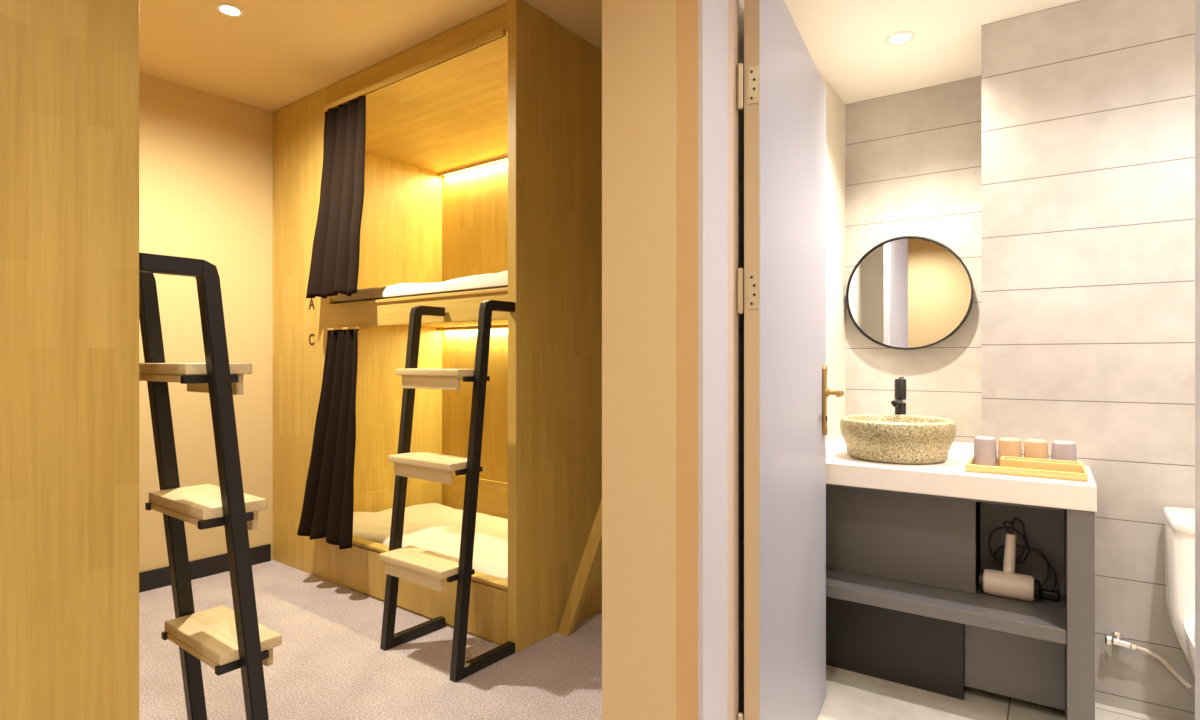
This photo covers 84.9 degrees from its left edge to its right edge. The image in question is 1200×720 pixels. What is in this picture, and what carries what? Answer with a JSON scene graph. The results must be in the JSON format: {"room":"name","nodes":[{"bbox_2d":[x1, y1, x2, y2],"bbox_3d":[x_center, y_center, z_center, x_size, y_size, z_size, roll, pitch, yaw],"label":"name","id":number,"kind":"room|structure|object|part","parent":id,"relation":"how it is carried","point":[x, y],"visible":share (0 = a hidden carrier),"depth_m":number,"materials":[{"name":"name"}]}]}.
{"room":"dormitory","nodes":[
{"label":"dormitory","id":0,"kind":"room"},
{"bbox_2d":[139,72,442,572],"bbox_3d":[-2.351,-0.140,3.300,0.100,2.600,4.100,0,0,37],"label":"wall","id":1,"kind":"structure","parent":0,"point":[206,159],"depth_m":3.52,"materials":[{"name":"brown paint"}]},
{"bbox_2d":[139,544,270,592],"bbox_3d":[-2.317,1.111,3.250,0.014,0.098,1.362,0,0,37],"label":"baseboard","id":2,"kind":"structure","parent":1,"relation":"attached to","point":[160,577],"depth_m":3.50,"materials":[{"name":"black paint"}]},
{"bbox_2d":[139,0,601,111],"bbox_3d":[-0.465,-1.480,1.329,5.550,0.080,5.050,0,0,37],"label":"ceiling","id":3,"kind":"structure","parent":0,"point":[276,55],"depth_m":2.92,"materials":[{"name":"brown paint"}]},
{"bbox_2d":[215,3,244,16],"bbox_3d":[-1.522,-1.437,2.698,0.106,0.004,0.106,0,0,37],"label":"recessed light","id":4,"kind":"object","parent":3,"relation":"in","point":[230,10],"visible":1,"depth_m":2.69,"materials":[{"name":"white plastic"}]},
{"bbox_2d":[602,0,675,719],"bbox_3d":[0.159,-0.140,1.535,0.264,2.600,0.165,0,0,37],"label":"wall partition","id":5,"kind":"structure","parent":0,"point":[639,36],"depth_m":1.49,"materials":[{"name":"beige paint"}]},
{"bbox_2d":[139,560,1165,719],"bbox_3d":[-0.458,1.198,1.337,5.550,0.084,5.072,0,0,37],"label":"floor","id":6,"kind":"structure","parent":0,"point":[329,663],"depth_m":2.39,"materials":[{"name":"carpet"}]},
{"bbox_2d":[0,0,138,719],"bbox_3d":[-2.225,-0.139,1.567,2.198,2.597,1.286,0,0,37],"label":"bunk bed","id":7,"kind":"object","parent":6,"relation":"on","point":[69,69],"visible":1,"depth_m":1.30,"materials":[{"name":"brown wood"}]},
{"bbox_2d":[139,252,281,719],"bbox_3d":[-1.047,0.456,1.653,0.423,1.409,0.327,0,0,37],"label":"ladder","id":8,"kind":"object","parent":6,"relation":"on","point":[226,640],"visible":0.92,"depth_m":1.60,"materials":[{"name":"black metal"}]},
{"bbox_3d":[-1.208,0.456,1.760,0.038,1.409,0.303,0,0,37],"label":"rail","id":9,"kind":"part","parent":8,"relation":"part of","materials":[{"name":"black metal"}]},
{"bbox_2d":[273,0,601,652],"bbox_3d":[-0.746,-0.139,3.688,1.980,2.597,1.286,0,0,37],"label":"bunk bed","id":10,"kind":"object","parent":6,"relation":"on","point":[504,104],"visible":0.76,"depth_m":3.30,"materials":[{"name":"brown wood"}]},
{"bbox_3d":[-1.654,-0.139,3.632,0.602,2.597,0.020,0,0,37],"label":"panel","id":11,"kind":"part","parent":10,"relation":"part of","materials":[{"name":"brown wood"}]},
{"bbox_2d":[297,329,358,548],"bbox_3d":[-1.365,0.378,3.297,0.503,1.061,0.136,0,0,37],"label":"curtain","id":12,"kind":"object","parent":10,"relation":"hanging from","point":[328,502],"visible":1,"depth_m":3.28,"materials":[{"name":"brown fabric"}]},
{"bbox_2d":[306,95,365,297],"bbox_3d":[-1.308,-0.798,3.261,0.457,0.985,0.130,0,0,37],"label":"curtain","id":13,"kind":"object","parent":10,"relation":"hanging from","point":[334,267],"visible":1,"depth_m":3.25,"materials":[{"name":"brown fabric"}]},
{"bbox_3d":[-0.895,-0.283,3.034,1.330,0.014,0.008,0,0,37],"label":"rail trim","id":14,"kind":"part","parent":10,"relation":"part of","materials":[{"name":"brown wood"}]},
{"bbox_3d":[-0.886,-0.229,3.046,1.330,0.127,0.022,0,0,37],"label":"rail","id":15,"kind":"part","parent":10,"relation":"part of","materials":[{"name":"brown wood"}]},
{"bbox_3d":[-0.886,1.041,3.047,1.330,0.238,0.020,0,0,37],"label":"panel","id":16,"kind":"part","parent":10,"relation":"part of","materials":[{"name":"brown wood"}]},
{"bbox_2d":[333,286,507,303],"bbox_3d":[-0.747,-0.287,3.693,1.877,0.042,1.160,0,0,37],"label":"mattress","id":17,"kind":"object","parent":10,"relation":"on","point":[507,286],"visible":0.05,"depth_m":3.04,"materials":[{"name":"white fabric"}]},
{"bbox_2d":[333,270,507,302],"bbox_3d":[-0.757,-0.345,3.673,1.864,0.072,1.105,0,0,37],"label":"quilt","id":18,"kind":"object","parent":17,"relation":"on","point":[491,280],"visible":0.28,"depth_m":3.01,"materials":[{"name":"beige fabric"}]},
{"bbox_3d":[-0.833,1.040,2.988,1.167,0.216,0.010,0,0,37],"label":"drawer","id":19,"kind":"part","parent":10,"relation":"part of","materials":[{"name":"brown wood"}]},
{"bbox_2d":[438,155,507,175],"bbox_3d":[-0.399,-1.333,4.160,1.902,0.022,0.035,0,0,37],"label":"light","id":20,"kind":"object","parent":10,"relation":"attached to","point":[500,160],"depth_m":4.50,"materials":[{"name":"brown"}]},
{"bbox_2d":[438,324,507,330],"bbox_3d":[-0.399,-0.223,4.160,1.902,0.022,0.035,0,0,37],"label":"light","id":21,"kind":"object","parent":10,"relation":"attached to","point":[495,327],"depth_m":4.53,"materials":[{"name":"yellow"}]},
{"bbox_3d":[0.031,-0.139,3.113,0.048,2.597,1.260,0,0,37],"label":"panel","id":22,"kind":"part","parent":10,"relation":"part of","materials":[{"name":"brown wood"}]},
{"bbox_3d":[-0.739,1.083,3.703,1.877,0.051,1.134,0,0,37],"label":"mattress","id":23,"kind":"object","parent":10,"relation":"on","visible":0},
{"bbox_2d":[353,503,507,579],"bbox_3d":[-0.752,0.978,3.680,1.864,0.156,1.086,0,0,37],"label":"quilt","id":24,"kind":"object","parent":23,"relation":"on","point":[435,527],"visible":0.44,"depth_m":3.55,"materials":[{"name":"beige fabric"}]},
{"bbox_2d":[379,300,514,682],"bbox_3d":[-0.620,0.466,2.605,0.463,1.389,0.334,0,0,37],"label":"ladder","id":25,"kind":"object","parent":6,"relation":"on","point":[427,568],"visible":1,"depth_m":2.49,"materials":[{"name":"black metal"}]},
{"bbox_3d":[-0.779,0.466,2.746,0.038,1.389,0.303,0,0,37],"label":"rail","id":26,"kind":"part","parent":25,"relation":"part of","materials":[{"name":"black metal"}]},
{"bbox_3d":[-0.441,0.466,2.489,0.038,1.389,0.303,0,0,37],"label":"rail","id":27,"kind":"part","parent":25,"relation":"part of","materials":[{"name":"black metal"}]},
{"bbox_2d":[557,499,601,636],"bbox_3d":[0.320,0.730,2.830,0.748,0.860,0.750,0,0,37],"label":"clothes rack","id":28,"kind":"object","parent":6,"relation":"on","point":[594,543],"visible":0.03,"depth_m":2.71,"materials":[{"name":"brown wood"}]},
{"bbox_2d":[826,484,1094,719],"bbox_3d":[1.297,0.796,2.511,0.915,0.720,0.909,0,0,35],"label":"vanity cabinet","id":29,"kind":"object","parent":6,"relation":"on","point":[905,603],"visible":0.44,"depth_m":2.25,"materials":[{"name":"grey paint"}]},
{"bbox_3d":[1.020,0.995,2.384,0.530,0.322,0.016,0,0,34],"label":"kick panel","id":30,"kind":"part","parent":29,"relation":"part of","materials":[{"name":"black paint"}]},
{"bbox_3d":[1.041,0.614,2.384,0.565,0.356,0.018,0,0,34],"label":"panel","id":31,"kind":"part","parent":29,"relation":"part of","materials":[{"name":"grey paint"}]},
{"bbox_3d":[1.123,0.453,2.283,0.813,0.034,0.035,0,0,34],"label":"rail","id":32,"kind":"part","parent":29,"relation":"part of","materials":[{"name":"grey paint"}]},
{"bbox_2d":[826,568,1066,643],"bbox_3d":[1.148,0.813,2.320,0.813,0.042,0.411,0,0,34],"label":"shelf","id":33,"kind":"object","parent":29,"relation":"attached to","point":[1042,619],"depth_m":2.16,"materials":[{"name":"grey paint"}]},
{"bbox_2d":[826,437,1096,511],"bbox_3d":[1.297,0.397,2.508,0.920,0.074,0.914,0,0,35],"label":"countertop","id":34,"kind":"structure","parent":29,"relation":"on","point":[949,478],"depth_m":2.10,"materials":[{"name":"white stone"}]},
{"bbox_2d":[840,414,955,463],"bbox_3d":[1.087,0.286,2.408,0.387,0.146,0.387,0,0,35],"label":"basin","id":35,"kind":"object","parent":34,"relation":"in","point":[883,438],"visible":1,"depth_m":2.26,"materials":[{"name":"beige stone"}]},
{"bbox_2d":[891,377,905,414],"bbox_3d":[1.183,0.214,2.599,0.054,0.290,0.175,0,0,34],"label":"faucet","id":36,"kind":"object","parent":34,"relation":"on","point":[899,403],"visible":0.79,"depth_m":2.61,"materials":[{"name":"black metal"}]},
{"bbox_3d":[1.164,0.169,2.571,0.024,0.022,0.106,0,0,34],"label":"spout","id":37,"kind":"part","parent":36,"relation":"part of","materials":[{"name":"black"}]},
{"bbox_2d":[965,456,1087,481],"bbox_3d":[1.368,0.337,2.112,0.318,0.046,0.220,0,0,34],"label":"bamboo tray","id":38,"kind":"object","parent":34,"relation":"on","point":[1012,466],"visible":0.99,"depth_m":2.03,"materials":[{"name":"beige wood"}]},
{"bbox_2d":[973,436,996,465],"bbox_3d":[1.300,0.305,2.215,0.069,0.094,0.069,0,0,34],"label":"cup","id":39,"kind":"object","parent":38,"relation":"on","point":[985,452],"visible":0.99,"depth_m":2.19,"materials":[{"name":"grey plastic"}]},
{"bbox_2d":[998,437,1021,465],"bbox_3d":[1.359,0.305,2.175,0.069,0.094,0.069,0,0,34],"label":"cup","id":40,"kind":"object","parent":38,"relation":"on","point":[1011,447],"visible":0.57,"depth_m":2.15,"materials":[{"name":"beige plastic"}]},
{"bbox_2d":[1024,439,1048,458],"bbox_3d":[1.418,0.305,2.134,0.069,0.094,0.069,0,0,35],"label":"cup","id":41,"kind":"object","parent":38,"relation":"on","point":[1033,448],"visible":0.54,"depth_m":2.11,"materials":[{"name":"beige plastic"}]},
{"bbox_2d":[1051,440,1076,460],"bbox_3d":[1.480,0.305,2.092,0.069,0.094,0.069,0,0,34],"label":"cup","id":42,"kind":"object","parent":38,"relation":"on","point":[1061,450],"visible":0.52,"depth_m":2.07,"materials":[{"name":"grey plastic"}]},
{"bbox_3d":[1.367,0.975,2.171,0.282,0.280,0.017,0,0,34],"label":"panel","id":43,"kind":"part","parent":29,"relation":"part of","materials":[{"name":"grey paint"}]},
{"bbox_2d":[978,517,1064,601],"bbox_3d":[1.403,0.658,2.186,0.240,0.266,0.125,0,0,34],"label":"hair dryer","id":44,"kind":"object","parent":29,"relation":"on","point":[1008,583],"visible":1,"depth_m":2.17,"materials":[{"name":"beige plastic"}]},
{"bbox_3d":[1.365,0.647,2.186,0.039,0.138,0.038,0,0,34],"label":"handle","id":45,"kind":"part","parent":44,"relation":"part of","materials":[{"name":"beige plastic"}]},
{"bbox_3d":[1.413,0.651,2.201,0.196,0.252,0.088,0,0,34],"label":"cord","id":46,"kind":"part","parent":44,"relation":"part of","materials":[{"name":"black plastic"}]},
{"bbox_2d":[1034,579,1040,599],"bbox_3d":[1.430,0.750,2.142,0.019,0.066,0.066,0,0,34],"label":"grille","id":47,"kind":"object","parent":44,"relation":"attached to","point":[1037,585],"depth_m":2.12,"materials":[{"name":"black plastic"}]},
{"bbox_3d":[1.464,0.614,2.280,0.247,0.356,0.016,0,0,34],"label":"panel","id":48,"kind":"part","parent":29,"relation":"part of","materials":[{"name":"grey paint"}]},
{"bbox_3d":[1.508,0.796,2.068,0.065,0.720,0.420,0,0,34],"label":"panel","id":49,"kind":"part","parent":29,"relation":"part of","materials":[{"name":"grey paint"}]},
{"bbox_2d":[1164,507,1194,677],"bbox_3d":[1.771,0.807,1.695,0.413,0.696,0.700,0,0,34],"label":"toilet","id":50,"kind":"object","parent":6,"relation":"on","point":[1179,522],"visible":0.87,"depth_m":1.93,"materials":[{"name":"white ceramic"}]},
{"bbox_3d":[1.910,0.485,1.896,0.413,0.039,0.210,0,0,34],"label":"tank lid","id":51,"kind":"part","parent":50,"relation":"part of","materials":[{"name":"white ceramic"}]},
{"bbox_3d":[1.771,0.961,1.695,0.372,0.390,0.700,0,0,34],"label":"bowl","id":52,"kind":"part","parent":50,"relation":"part of","materials":[{"name":"white ceramic"}]},
{"bbox_2d":[739,0,743,719],"bbox_3d":[0.351,-0.032,1.816,0.143,2.384,0.510,0,0,35],"label":"door frame","id":53,"kind":"structure","parent":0,"point":[741,2],"depth_m":1.72,"materials":[{"name":"beige paint"}]},
{"bbox_2d":[818,71,844,441],"bbox_3d":[0.646,-0.062,2.468,0.108,2.445,1.920,0,0,34],"label":"wall","id":54,"kind":"structure","parent":0,"point":[835,107],"depth_m":2.99,"materials":[{"name":"beige paint"}]},
{"bbox_2d":[845,76,981,575],"bbox_3d":[1.454,-0.062,3.017,0.603,2.445,0.100,0,0,34],"label":"wall","id":55,"kind":"structure","parent":0,"point":[913,159],"depth_m":2.96,"materials":[{"name":"grey tile"}]},
{"bbox_2d":[846,236,973,349],"bbox_3d":[1.389,-0.302,2.968,0.522,0.512,0.052,0,0,34],"label":"wall mirror","id":56,"kind":"object","parent":55,"relation":"attached to","point":[909,292],"visible":1,"depth_m":2.96,"materials":[{"name":"black mirror"}]},
{"bbox_2d":[784,0,1080,104],"bbox_3d":[1.554,-1.250,1.820,2.400,0.050,1.960,0,0,35],"label":"ceiling","id":57,"kind":"structure","parent":0,"point":[844,40],"depth_m":2.48,"materials":[{"name":"white paint"}]},
{"bbox_2d":[885,31,914,44],"bbox_3d":[1.141,-1.222,2.495,0.106,0.004,0.106,0,0,34],"label":"recessed light","id":58,"kind":"object","parent":57,"relation":"in","point":[898,38],"visible":1,"depth_m":2.49,"materials":[{"name":"white plastic"}]},
{"bbox_2d":[982,0,1194,719],"bbox_3d":[2.206,-0.062,2.203,1.559,2.445,0.590,0,0,35],"label":"wall","id":59,"kind":"structure","parent":0,"point":[1088,106],"depth_m":2.19,"materials":[{"name":"grey tile"}]},
{"bbox_2d":[1105,631,1190,688],"bbox_3d":[1.762,0.963,2.116,0.213,0.121,0.056,0,0,34],"label":"valve","id":60,"kind":"object","parent":59,"relation":"attached to","point":[1114,638],"visible":1,"depth_m":2.12,"materials":[{"name":"silver metal"}]},
{"bbox_3d":[1.678,0.924,2.164,0.021,0.034,0.034,0,0,35],"label":"handle","id":61,"kind":"part","parent":60,"relation":"part of","materials":[{"name":"silver metal"}]},
{"bbox_3d":[1.487,-0.140,0.523,1.468,2.600,0.165,0,0,37],"label":"wall","id":62,"kind":"structure","parent":0,"visible":0},
{"bbox_2d":[737,0,843,719],"bbox_3d":[0.574,0.109,1.850,0.110,2.078,0.871,0,0,29],"label":"door","id":63,"kind":"structure","parent":62,"relation":"in","point":[786,392],"depth_m":1.71,"materials":[{"name":"grey paint"}]},
{"bbox_3d":[0.750,0.135,2.187,0.012,0.234,0.038,0,0,29],"label":"handle plate","id":64,"kind":"part","parent":63,"relation":"part of","materials":[{"name":"gold metal"}]},
{"bbox_3d":[0.757,0.108,2.131,0.063,0.028,0.120,0,0,29],"label":"lever","id":65,"kind":"part","parent":63,"relation":"part of","materials":[{"name":"gold metal"}]},
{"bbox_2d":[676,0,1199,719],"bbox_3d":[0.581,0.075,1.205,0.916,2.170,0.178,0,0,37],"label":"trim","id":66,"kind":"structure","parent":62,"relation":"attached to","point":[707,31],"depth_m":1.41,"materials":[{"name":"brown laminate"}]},
{"bbox_3d":[0.192,0.075,1.399,0.062,2.170,0.012,0,0,37],"label":"architrave","id":67,"kind":"part","parent":66,"relation":"part of","materials":[{"name":"brown laminate"}]}
]}

